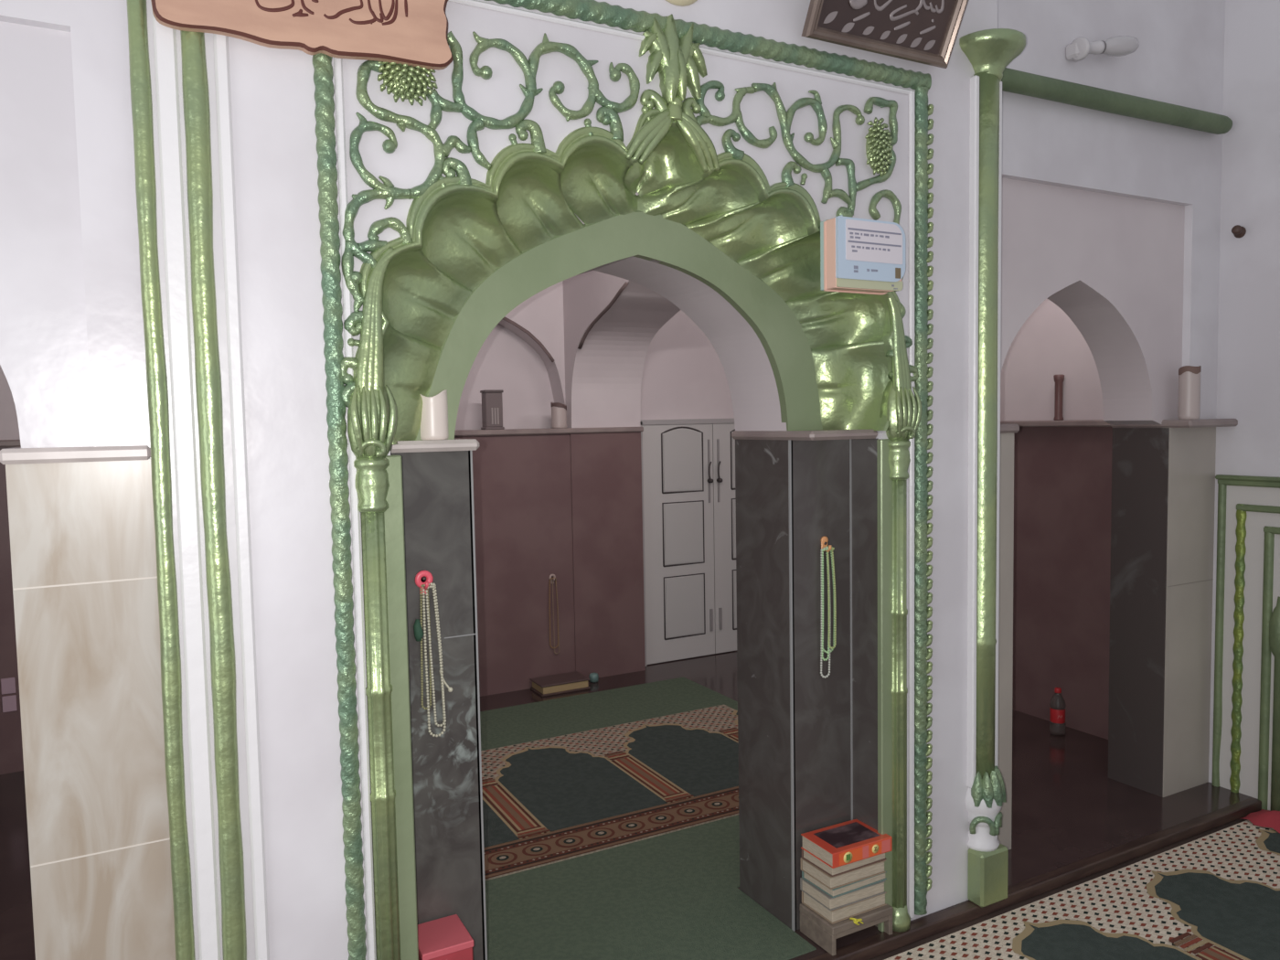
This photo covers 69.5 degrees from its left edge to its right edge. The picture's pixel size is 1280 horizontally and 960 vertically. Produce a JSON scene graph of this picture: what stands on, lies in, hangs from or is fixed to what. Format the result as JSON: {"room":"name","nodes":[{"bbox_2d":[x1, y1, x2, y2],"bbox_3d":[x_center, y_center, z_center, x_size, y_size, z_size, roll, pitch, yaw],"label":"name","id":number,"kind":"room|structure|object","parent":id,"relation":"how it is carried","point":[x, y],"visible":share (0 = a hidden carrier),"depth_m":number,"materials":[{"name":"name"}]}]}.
{"room":"mosque","nodes":[
{"label":"mosque","id":0,"kind":"room"},
{"bbox_2d":[0,281,734,439],"bbox_3d":[-1.369,-0.389,4.960,5.700,3.200,0.160,-3,4,-28],"label":"wall","id":1,"kind":"structure","parent":0,"point":[684,377],"depth_m":5.66,"materials":[{"name":"white paint"}]},
{"bbox_2d":[0,677,17,712],"bbox_3d":[-2.779,0.946,4.066,0.052,0.150,0.006,-3,4,-28],"label":"switch plate","id":2,"kind":"object","parent":1,"relation":"attached to","point":[7,685],"visible":1,"depth_m":4.06,"materials":[{"name":"pink"}]},
{"bbox_2d":[0,426,643,447],"bbox_3d":[-1.943,-0.209,4.585,4.320,0.030,0.275,-3,4,-28],"label":"trim ledge","id":3,"kind":"object","parent":1,"relation":"attached to","point":[507,432],"visible":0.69,"depth_m":5.15,"materials":[{"name":"grey stone"}]},
{"bbox_2d":[480,389,504,429],"bbox_3d":[-0.816,-0.387,5.099,0.110,0.218,0.080,-3,4,-28],"label":"lantern","id":4,"kind":"object","parent":3,"relation":"on","point":[492,403],"visible":0.99,"depth_m":5.07,"materials":[{"name":"grey metal"}]},
{"bbox_2d":[550,402,566,428],"bbox_3d":[-0.463,-0.372,5.284,0.092,0.151,0.092,-3,4,-28],"label":"jar","id":5,"kind":"object","parent":3,"relation":"on","point":[559,410],"visible":0.98,"depth_m":5.25,"materials":[{"name":"grey ceramic"}]},
{"bbox_2d":[0,431,645,774],"bbox_3d":[-1.903,0.527,4.569,4.307,1.440,0.107,-3,4,-28],"label":"panelling","id":6,"kind":"object","parent":1,"relation":"attached to","point":[569,506],"depth_m":5.25,"materials":[{"name":"brown stone"}]},
{"bbox_2d":[455,323,554,430],"bbox_3d":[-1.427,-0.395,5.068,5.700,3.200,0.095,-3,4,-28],"label":"wall niche","id":7,"kind":"object","parent":1,"relation":"in","point":[505,361],"depth_m":5.37,"materials":[{"name":"white paint"}]},
{"bbox_2d":[502,316,554,362],"bbox_3d":[-0.632,-0.798,5.244,0.312,0.256,0.008,-3,4,-28],"label":"trim","id":8,"kind":"structure","parent":1,"relation":"attached to","point":[505,318],"depth_m":5.25,"materials":[{"name":"grey"}]},
{"bbox_2d":[548,573,555,584],"bbox_3d":[-0.494,0.564,5.258,0.042,0.057,0.032,-3,4,-28],"label":"wall hook","id":9,"kind":"object","parent":1,"relation":"attached to","point":[552,575],"visible":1,"depth_m":5.26,"materials":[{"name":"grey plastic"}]},
{"bbox_2d":[552,577,559,654],"bbox_3d":[-0.479,0.779,5.278,0.040,0.444,0.019,-3,4,-28],"label":"beads","id":10,"kind":"object","parent":9,"relation":"hanging from","point":[555,578],"visible":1,"depth_m":5.28,"materials":[{"name":"brown"}]},
{"bbox_2d":[548,577,558,649],"bbox_3d":[-0.491,0.760,5.273,0.058,0.413,0.020,-3,4,-28],"label":"beads","id":11,"kind":"object","parent":1,"relation":"attached to","point":[550,578],"visible":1,"depth_m":5.27,"materials":[{"name":"brown"}]},
{"bbox_2d":[642,424,714,664],"bbox_3d":[0.251,0.392,5.749,0.503,1.472,0.056,-3,4,-28],"label":"door","id":12,"kind":"structure","parent":1,"relation":"in","point":[677,464],"depth_m":5.75,"materials":[{"name":"grey paint"}]},
{"bbox_2d":[640,418,734,666],"bbox_3d":[0.470,0.366,5.883,1.080,1.510,0.030,-3,4,-28],"label":"door frame","id":13,"kind":"structure","parent":1,"relation":"attached to","point":[687,421],"depth_m":5.65,"materials":[{"name":"grey paint"}]},
{"bbox_2d":[712,423,736,653],"bbox_3d":[0.700,0.368,5.989,0.505,1.472,0.056,-3,4,-28],"label":"door","id":14,"kind":"structure","parent":1,"relation":"in","point":[723,444],"depth_m":5.91,"materials":[{"name":"grey paint"}]},
{"bbox_2d":[146,0,997,959],"bbox_3d":[0.043,-0.299,2.337,2.283,3.300,0.142,-3,4,-28],"label":"wall","id":15,"kind":"structure","parent":0,"point":[275,156],"depth_m":1.93,"materials":[{"name":"white paint"}]},
{"bbox_2d":[126,0,195,959],"bbox_3d":[-0.910,0.006,1.757,0.038,2.700,0.034,-3,4,-28],"label":"trim","id":16,"kind":"structure","parent":15,"relation":"attached to","point":[140,73],"depth_m":1.75,"materials":[{"name":"green paint"}]},
{"bbox_2d":[151,8,220,959],"bbox_3d":[-0.871,0.024,1.776,0.038,2.740,0.011,-3,4,-28],"label":"fillet","id":17,"kind":"object","parent":15,"relation":"attached to","point":[165,37],"visible":1,"depth_m":1.77,"materials":[{"name":"white paint"}]},
{"bbox_2d":[180,30,246,959],"bbox_3d":[-0.830,0.002,1.798,0.049,2.700,0.044,-3,4,-28],"label":"trim","id":18,"kind":"structure","parent":15,"relation":"attached to","point":[195,82],"depth_m":1.78,"materials":[{"name":"green paint"}]},
{"bbox_2d":[213,33,269,959],"bbox_3d":[-0.786,0.019,1.821,0.026,2.740,0.013,-3,4,-28],"label":"fillet","id":19,"kind":"object","parent":15,"relation":"attached to","point":[221,58],"visible":1,"depth_m":1.81,"materials":[{"name":"white paint"}]},
{"bbox_2d":[150,0,452,70],"bbox_3d":[-0.647,-1.048,1.817,0.590,0.415,0.050,-3,4,-28],"label":"wooden plaque","id":20,"kind":"object","parent":15,"relation":"attached to","point":[414,33],"visible":1,"depth_m":1.82,"materials":[{"name":"brown wood"}]},
{"bbox_2d":[390,450,485,959],"bbox_3d":[-0.485,0.653,2.177,0.218,1.440,0.012,-3,4,-28],"label":"pier","id":21,"kind":"object","parent":15,"relation":"attached to","point":[437,509],"visible":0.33,"depth_m":2.18,"materials":[{"name":"black stone"}]},
{"bbox_2d":[414,570,433,595],"bbox_3d":[-0.494,0.238,2.125,0.042,0.057,0.032,-3,4,-28],"label":"wall hook","id":22,"kind":"object","parent":21,"relation":"attached to","point":[424,575],"visible":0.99,"depth_m":2.13,"materials":[{"name":"red plastic"}]},
{"bbox_2d":[413,584,431,709],"bbox_3d":[-0.501,0.387,2.134,0.040,0.298,0.022,-3,4,-28],"label":"beads","id":23,"kind":"object","parent":22,"relation":"hanging from","point":[418,631],"visible":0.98,"depth_m":2.13,"materials":[{"name":"beige"}]},
{"bbox_2d":[425,585,446,726],"bbox_3d":[-0.471,0.409,2.140,0.039,0.337,0.018,-3,4,-28],"label":"beads","id":24,"kind":"object","parent":22,"relation":"hanging from","point":[430,586],"visible":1,"depth_m":2.14,"materials":[{"name":"beige"}]},
{"bbox_2d":[422,582,452,736],"bbox_3d":[-0.469,0.419,2.150,0.066,0.367,0.018,-3,4,-28],"label":"beads","id":25,"kind":"object","parent":22,"relation":"hanging from","point":[450,688],"visible":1,"depth_m":2.14,"materials":[{"name":"beige"}]},
{"bbox_2d":[341,31,639,407],"bbox_3d":[-0.310,-0.580,2.038,0.718,0.835,0.049,-3,4,-28],"label":"relief","id":26,"kind":"object","parent":15,"relation":"attached to","point":[405,81],"visible":0.92,"depth_m":1.96,"materials":[{"name":"green paint"}]},
{"bbox_2d":[312,0,933,959],"bbox_3d":[0.106,0.107,2.307,1.690,2.451,0.042,-3,4,-28],"label":"trim","id":27,"kind":"structure","parent":15,"relation":"attached to","point":[594,11],"depth_m":2.16,"materials":[{"name":"green paint"}]},
{"bbox_2d":[333,0,914,959],"bbox_3d":[0.097,0.139,2.304,1.582,2.404,0.012,-3,4,-28],"label":"fillet","id":28,"kind":"object","parent":15,"relation":"attached to","point":[337,62],"visible":0.82,"depth_m":2.02,"materials":[{"name":"white paint"}]},
{"bbox_2d":[353,88,911,444],"bbox_3d":[0.046,-0.522,2.312,1.540,0.833,0.207,-3,4,-28],"label":"arch","id":29,"kind":"object","parent":15,"relation":"attached to","point":[477,251],"visible":0.87,"depth_m":2.28,"materials":[{"name":"green paint"}]},
{"bbox_2d":[820,214,905,295],"bbox_3d":[0.594,-0.608,2.474,0.238,0.212,0.085,-3,4,-28],"label":"packet","id":30,"kind":"object","parent":29,"relation":"attached to","point":[864,256],"visible":1,"depth_m":2.43,"materials":[{"name":"cardboard"}]},
{"bbox_2d":[853,265,877,272],"bbox_3d":[0.595,-0.553,2.432,0.082,0.018,0.001,-3,4,-28],"label":"print","id":31,"kind":"object","parent":30,"relation":"attached to","point":[857,268],"depth_m":2.43,"materials":[{"name":"grey paper"}]},
{"bbox_2d":[847,227,901,252],"bbox_3d":[0.621,-0.628,2.440,0.184,0.061,0.001,-3,4,-28],"label":"print","id":32,"kind":"object","parent":30,"relation":"attached to","point":[859,240],"depth_m":2.44,"materials":[{"name":"grey paper"}]},
{"bbox_2d":[444,438,853,959],"bbox_3d":[0.090,0.623,2.479,1.238,1.440,0.006,-3,4,-28],"label":"trim","id":33,"kind":"structure","parent":15,"relation":"attached to","point":[789,441],"depth_m":2.65,"materials":[{"name":"grey"}]},
{"bbox_2d":[639,13,707,120],"bbox_3d":[0.088,-0.985,2.218,0.182,0.247,0.058,-3,4,-28],"label":"finial","id":34,"kind":"object","parent":15,"relation":"attached to","point":[677,61],"visible":0.97,"depth_m":2.20,"materials":[{"name":"green paint"}]},
{"bbox_2d":[665,0,697,6],"bbox_3d":[0.094,-1.232,2.219,0.170,0.170,0.026,-3,4,-28],"label":"boss","id":35,"kind":"object","parent":15,"relation":"attached to","point":[681,3],"visible":1,"depth_m":2.23,"materials":[{"name":"beige"}]},
{"bbox_2d":[695,80,918,382],"bbox_3d":[0.465,-0.605,2.454,0.749,0.874,0.049,-3,4,-28],"label":"relief","id":36,"kind":"object","parent":15,"relation":"attached to","point":[880,144],"visible":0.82,"depth_m":2.46,"materials":[{"name":"green paint"}]},
{"bbox_2d":[790,439,851,929],"bbox_3d":[0.537,0.600,2.724,0.224,1.440,0.012,-3,4,-28],"label":"pier","id":37,"kind":"object","parent":15,"relation":"attached to","point":[820,480],"visible":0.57,"depth_m":2.71,"materials":[{"name":"black stone"}]},
{"bbox_2d":[820,536,831,552],"bbox_3d":[0.544,0.187,2.680,0.024,0.044,0.032,-3,4,-28],"label":"wall hook","id":38,"kind":"object","parent":37,"relation":"attached to","point":[824,540],"visible":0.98,"depth_m":2.69,"materials":[{"name":"brown plastic"}]},
{"bbox_2d":[821,547,830,661],"bbox_3d":[0.542,0.363,2.688,0.028,0.334,0.018,-3,4,-28],"label":"beads","id":39,"kind":"object","parent":38,"relation":"hanging from","point":[823,549],"visible":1,"depth_m":2.69,"materials":[{"name":"green"}]},
{"bbox_2d":[820,547,831,678],"bbox_3d":[0.543,0.388,2.695,0.037,0.389,0.018,-3,4,-28],"label":"beads","id":40,"kind":"object","parent":38,"relation":"hanging from","point":[821,660],"visible":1,"depth_m":2.70,"materials":[{"name":"grey"}]},
{"bbox_2d":[821,545,835,652],"bbox_3d":[0.552,0.349,2.696,0.054,0.320,0.019,-3,4,-28],"label":"beads","id":41,"kind":"object","parent":38,"relation":"hanging from","point":[832,649],"visible":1,"depth_m":2.71,"materials":[{"name":"green"}]},
{"bbox_2d":[826,547,836,649],"bbox_3d":[0.562,0.345,2.692,0.033,0.301,0.018,-3,4,-28],"label":"beads","id":42,"kind":"object","parent":38,"relation":"hanging from","point":[832,549],"visible":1,"depth_m":2.69,"materials":[{"name":"green"}]},
{"bbox_2d":[851,438,877,927],"bbox_3d":[0.666,0.598,2.723,0.010,1.440,0.116,-3,4,-28],"label":"panelling","id":43,"kind":"structure","parent":15,"relation":"attached to","point":[864,452],"depth_m":2.71,"materials":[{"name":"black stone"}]},
{"bbox_2d":[801,0,968,68],"bbox_3d":[0.680,-1.328,2.405,0.498,0.366,0.199,-3,4,-28],"label":"framed picture","id":44,"kind":"object","parent":15,"relation":"attached to","point":[920,31],"visible":1,"depth_m":2.48,"materials":[{"name":"brown wood"}]},
{"bbox_2d":[808,797,1261,959],"bbox_3d":[-0.271,1.388,2.147,6.020,0.039,0.042,-3,4,-28],"label":"trim","id":45,"kind":"structure","parent":15,"relation":"attached to","point":[873,946],"depth_m":2.98,"materials":[{"name":"brown wood"}]},
{"bbox_2d":[0,0,1225,458],"bbox_3d":[-0.035,-0.309,2.522,5.375,3.300,0.260,-3,4,-28],"label":"wall","id":46,"kind":"structure","parent":0,"point":[1178,58],"depth_m":3.05,"materials":[{"name":"white paint"}]},
{"bbox_2d":[0,445,150,464],"bbox_3d":[-1.171,-0.056,1.934,0.260,0.030,0.263,-3,4,-28],"label":"trim","id":47,"kind":"structure","parent":46,"relation":"attached to","point":[15,455],"depth_m":1.82,"materials":[{"name":"stone"}]},
{"bbox_2d":[5,458,175,959],"bbox_3d":[-1.107,0.681,1.896,0.250,1.442,0.030,-3,4,-28],"label":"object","id":48,"kind":"object","parent":46,"relation":"attached to","point":[89,656],"depth_m":1.87,"materials":[{"name":"beige stone"}]},
{"bbox_2d":[13,576,170,867],"bbox_3d":[-1.103,0.484,1.871,0.248,0.558,0.002,-3,4,-28],"label":"trim","id":49,"kind":"structure","parent":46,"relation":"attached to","point":[26,588],"depth_m":1.87,"materials":[{"name":"beige"}]},
{"bbox_2d":[390,438,479,452],"bbox_3d":[-0.552,-0.084,2.236,0.240,0.026,0.315,-3,4,-28],"label":"ledge","id":50,"kind":"object","parent":46,"relation":"attached to","point":[456,444],"visible":0.52,"depth_m":2.11,"materials":[{"name":"stone"}]},
{"bbox_2d":[420,389,448,439],"bbox_3d":[-0.483,-0.154,2.148,0.072,0.122,0.072,-3,4,-28],"label":"candle","id":51,"kind":"object","parent":50,"relation":"on","point":[434,414],"visible":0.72,"depth_m":2.12,"materials":[{"name":"beige wax"}]},
{"bbox_2d":[469,455,485,959],"bbox_3d":[-0.453,0.642,2.342,0.008,1.440,0.272,-3,4,-28],"label":"trim","id":52,"kind":"structure","parent":46,"relation":"attached to","point":[469,455],"depth_m":2.22,"materials":[{"name":"black stone"}]},
{"bbox_2d":[735,439,796,930],"bbox_3d":[0.377,0.599,2.787,0.012,1.440,0.274,-3,4,-28],"label":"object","id":53,"kind":"structure","parent":46,"relation":"attached to","point":[762,500],"depth_m":2.78,"materials":[{"name":"black stone"}]},
{"bbox_2d":[731,429,877,440],"bbox_3d":[0.480,-0.135,2.744,0.245,0.026,0.399,-3,4,-28],"label":"ledge","id":54,"kind":"object","parent":46,"relation":"attached to","point":[821,434],"visible":0.96,"depth_m":2.60,"materials":[{"name":"grey stone"}]},
{"bbox_2d":[997,432,1013,849],"bbox_3d":[1.137,0.564,3.098,0.292,1.442,0.030,-3,4,-28],"label":"panelling","id":55,"kind":"structure","parent":46,"relation":"attached to","point":[1007,440],"depth_m":3.13,"materials":[{"name":"white paint"}]},
{"bbox_2d":[1000,423,1019,433],"bbox_3d":[1.082,-0.173,3.140,0.302,0.030,0.263,-3,4,-28],"label":"trim","id":56,"kind":"structure","parent":46,"relation":"attached to","point":[1004,428],"depth_m":3.07,"materials":[{"name":"grey stone"}]},
{"bbox_2d":[1066,35,1139,62],"bbox_3d":[1.598,-1.478,3.172,0.311,0.117,0.085,-3,4,-28],"label":"wall lamp","id":57,"kind":"object","parent":46,"relation":"attached to","point":[1079,49],"visible":1,"depth_m":3.13,"materials":[{"name":"grey plastic"}]},
{"bbox_2d":[1001,67,1232,134],"bbox_3d":[1.626,-1.310,3.198,1.400,0.085,0.068,-3,4,-28],"label":"wall rail","id":58,"kind":"object","parent":46,"relation":"attached to","point":[1013,80],"visible":0.86,"depth_m":3.17,"materials":[{"name":"green paint"}]},
{"bbox_2d":[1107,427,1169,797],"bbox_3d":[1.974,0.514,3.664,0.008,1.440,0.231,-3,4,-28],"label":"panelling","id":59,"kind":"structure","parent":46,"relation":"attached to","point":[1139,455],"depth_m":3.66,"materials":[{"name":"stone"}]},
{"bbox_2d":[1110,418,1237,427],"bbox_3d":[2.111,-0.224,3.655,0.315,0.030,0.327,-3,4,-28],"label":"trim","id":60,"kind":"structure","parent":46,"relation":"attached to","point":[1202,422],"depth_m":3.52,"materials":[{"name":"grey stone"}]},
{"bbox_2d":[1177,365,1201,419],"bbox_3d":[2.077,-0.330,3.491,0.073,0.201,0.073,-3,4,-28],"label":"jar","id":61,"kind":"object","parent":60,"relation":"on","point":[1189,407],"visible":1,"depth_m":3.46,"materials":[{"name":"grey"}]},
{"bbox_2d":[1162,426,1215,797],"bbox_3d":[2.155,0.511,3.642,0.298,1.442,0.030,-3,4,-28],"label":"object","id":62,"kind":"structure","parent":46,"relation":"attached to","point":[1191,451],"depth_m":3.62,"materials":[{"name":"beige stone"}]},
{"bbox_2d":[1167,578,1213,586],"bbox_3d":[2.160,0.404,3.622,0.296,0.003,0.002,-3,4,-28],"label":"trim","id":63,"kind":"structure","parent":46,"relation":"attached to","point":[1211,579],"depth_m":3.61,"materials":[{"name":"beige"}]},
{"bbox_2d":[562,270,680,427],"bbox_3d":[0.360,-1.075,4.303,0.450,1.650,2.570,-3,4,-28],"label":"wall","id":64,"kind":"structure","parent":0,"point":[603,378],"depth_m":5.27,"materials":[{"name":"white paint"}]},
{"bbox_2d":[577,281,628,349],"bbox_3d":[-0.202,-0.863,4.896,0.024,0.290,0.591,-3,4,-28],"label":"trim","id":65,"kind":"structure","parent":64,"relation":"attached to","point":[625,283],"depth_m":4.89,"materials":[{"name":"grey"}]},
{"bbox_2d":[0,650,1258,959],"bbox_3d":[-0.073,1.437,2.027,6.450,0.120,6.700,-3,4,-28],"label":"floor","id":66,"kind":"structure","parent":0,"point":[1066,809],"depth_m":3.53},
{"bbox_2d":[347,384,418,959],"bbox_3d":[-0.566,0.577,2.016,0.112,1.615,0.188,-3,4,-28],"label":"colonnette","id":67,"kind":"object","parent":66,"relation":"on","point":[371,421],"visible":0.96,"depth_m":1.96,"materials":[{"name":"green paint"}]},
{"bbox_2d":[417,914,474,959],"bbox_3d":[-0.456,1.209,2.134,0.118,0.334,0.132,-3,4,-28],"label":"carton","id":68,"kind":"object","parent":66,"relation":"on","point":[445,938],"visible":0.75,"depth_m":2.09,"materials":[{"name":"red"}]},
{"bbox_2d":[529,671,590,696],"bbox_3d":[-0.451,1.150,5.213,0.295,0.061,0.180,-3,4,-28],"label":"closed book","id":69,"kind":"object","parent":66,"relation":"on","point":[546,686],"visible":1,"depth_m":5.16,"materials":[{"name":"brown paper"}]},
{"bbox_2d":[588,672,598,682],"bbox_3d":[-0.267,1.144,5.351,0.056,0.050,0.056,-3,4,-28],"label":"cup","id":70,"kind":"object","parent":66,"relation":"on","point":[594,677],"visible":0.98,"depth_m":5.33,"materials":[{"name":"teal"}]},
{"bbox_2d":[480,676,816,959],"bbox_3d":[-0.174,1.270,3.715,2.360,0.004,2.580,-3,4,-28],"label":"carpet","id":71,"kind":"object","parent":66,"relation":"on","point":[677,895],"visible":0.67,"depth_m":2.94,"materials":[{"name":"green carpet"}]},
{"bbox_2d":[480,704,738,881],"bbox_3d":[-0.242,1.256,3.828,2.172,0.011,1.155,-3,4,-28],"label":"rug","id":72,"kind":"object","parent":71,"relation":"on","point":[552,800],"visible":0.55,"depth_m":3.77,"materials":[{"name":"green fabric"}]},
{"bbox_2d":[799,903,892,955],"bbox_3d":[0.600,1.279,2.690,0.224,0.083,0.152,-3,4,-28],"label":"stool","id":73,"kind":"object","parent":66,"relation":"on","point":[823,933],"visible":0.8,"depth_m":2.63,"materials":[{"name":"grey wood"}]},
{"bbox_2d":[801,891,886,924],"bbox_3d":[0.595,1.218,2.693,0.205,0.038,0.138,-3,4,-28],"label":"book","id":74,"kind":"object","parent":73,"relation":"on","point":[839,914],"visible":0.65,"depth_m":2.64,"materials":[{"name":"brown paper"}]},
{"bbox_2d":[800,877,885,910],"bbox_3d":[0.591,1.180,2.689,0.206,0.036,0.139,-3,4,-28],"label":"book","id":75,"kind":"object","parent":74,"relation":"on","point":[827,901],"visible":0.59,"depth_m":2.63,"materials":[{"name":"grey paper"}]},
{"bbox_2d":[801,870,886,897],"bbox_3d":[0.596,1.150,2.690,0.207,0.024,0.140,-3,4,-28],"label":"book","id":76,"kind":"object","parent":75,"relation":"on","point":[844,890],"visible":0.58,"depth_m":2.63,"materials":[{"name":"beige paper"}]},
{"bbox_2d":[800,857,885,889],"bbox_3d":[0.591,1.120,2.686,0.205,0.036,0.138,-3,4,-28],"label":"book","id":77,"kind":"object","parent":76,"relation":"on","point":[830,882],"visible":0.56,"depth_m":2.63,"materials":[{"name":"brown paper"}]},
{"bbox_2d":[801,848,886,876],"bbox_3d":[0.593,1.086,2.685,0.206,0.031,0.139,-3,4,-28],"label":"book","id":78,"kind":"object","parent":77,"relation":"on","point":[806,856],"visible":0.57,"depth_m":2.63,"materials":[{"name":"brown paper"}]},
{"bbox_2d":[800,819,891,868],"bbox_3d":[0.598,1.049,2.672,0.217,0.043,0.149,-3,4,-28],"label":"book","id":79,"kind":"object","parent":78,"relation":"on","point":[838,845],"visible":1,"depth_m":2.64,"materials":[{"name":"red paper"}]},
{"bbox_2d":[813,821,879,848],"bbox_3d":[0.599,1.028,2.676,0.161,0.001,0.106,-3,4,-28],"label":"picture","id":80,"kind":"object","parent":79,"relation":"on","point":[846,835],"depth_m":2.67},
{"bbox_2d":[849,917,863,925],"bbox_3d":[0.613,1.246,2.610,0.040,0.026,0.019,-3,4,-28],"label":"ribbon","id":81,"kind":"object","parent":73,"relation":"attached to","point":[856,921],"visible":1,"depth_m":2.60,"materials":[{"name":"yellow fabric"}]},
{"bbox_2d":[876,380,921,932],"bbox_3d":[0.739,0.512,2.667,0.112,1.615,0.103,-3,4,-28],"label":"colonnette","id":82,"kind":"object","parent":66,"relation":"on","point":[901,408],"visible":0.95,"depth_m":2.65,"materials":[{"name":"green paint"}]},
{"bbox_2d":[959,28,1026,907],"bbox_3d":[1.047,0.005,2.807,0.216,2.598,0.216,-3,4,-28],"label":"column","id":83,"kind":"structure","parent":66,"relation":"on","point":[989,51],"depth_m":2.77,"materials":[{"name":"green paint"}]},
{"bbox_2d":[1049,687,1066,735],"bbox_3d":[1.958,1.083,4.328,0.068,0.219,0.067,-3,4,-28],"label":"bottle","id":84,"kind":"object","parent":66,"relation":"on","point":[1057,718],"visible":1,"depth_m":4.30,"materials":[{"name":"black plastic"}]},
{"bbox_2d":[884,820,1279,959],"bbox_3d":[1.566,1.351,2.430,2.530,0.011,1.145,-3,4,-28],"label":"rug","id":85,"kind":"object","parent":66,"relation":"on","point":[1214,896],"visible":0.99,"depth_m":2.81,"materials":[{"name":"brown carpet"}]},
{"bbox_2d":[1238,809,1279,832],"bbox_3d":[2.366,1.247,3.397,0.169,0.050,0.220,-3,4,-28],"label":"cloth","id":86,"kind":"object","parent":85,"relation":"on","point":[1265,818],"visible":1,"depth_m":3.40,"materials":[{"name":"red fabric"}]},
{"bbox_2d":[1000,298,1103,420],"bbox_3d":[1.716,-0.456,5.139,0.190,3.200,2.740,-3,4,-28],"label":"wall","id":87,"kind":"structure","parent":0,"point":[1049,344],"depth_m":4.45,"materials":[{"name":"white paint"}]},
{"bbox_2d":[1000,419,1111,426],"bbox_3d":[1.659,-0.299,4.975,0.080,0.030,2.450,-3,4,-28],"label":"ledge","id":88,"kind":"object","parent":87,"relation":"attached to","point":[1082,422],"depth_m":4.32,"materials":[{"name":"grey stone"}]},
{"bbox_2d":[1053,374,1064,420],"bbox_3d":[1.985,-0.391,4.378,0.048,0.216,0.047,-3,4,-28],"label":"vase","id":89,"kind":"object","parent":88,"relation":"on","point":[1059,379],"visible":1,"depth_m":4.36,"materials":[{"name":"red"}]},
{"bbox_2d":[1012,426,1112,739],"bbox_3d":[1.696,0.432,5.045,0.015,1.440,2.470,-3,4,-28],"label":"panelling","id":90,"kind":"structure","parent":87,"relation":"attached to","point":[1062,475],"depth_m":4.41,"materials":[{"name":"brown stone"}]},
{"bbox_2d":[1208,0,1279,782],"bbox_3d":[3.251,-0.279,2.055,0.210,3.420,3.765,-3,4,-28],"label":"wall","id":91,"kind":"structure","parent":0,"point":[1248,373],"depth_m":3.51,"materials":[{"name":"white paint"}]},
{"bbox_2d":[1231,224,1246,238],"bbox_3d":[2.280,-0.949,3.526,0.055,0.044,0.050,-3,4,-28],"label":"peg","id":92,"kind":"object","parent":91,"relation":"attached to","point":[1239,231],"visible":1,"depth_m":3.51,"materials":[{"name":"brown"}]},
{"bbox_2d":[1211,474,1279,810],"bbox_3d":[2.573,0.645,3.176,0.072,1.280,1.172,-3,4,-28],"label":"wainscot","id":93,"kind":"structure","parent":91,"relation":"attached to","point":[1246,739],"depth_m":3.58,"materials":[{"name":"grey paint"}]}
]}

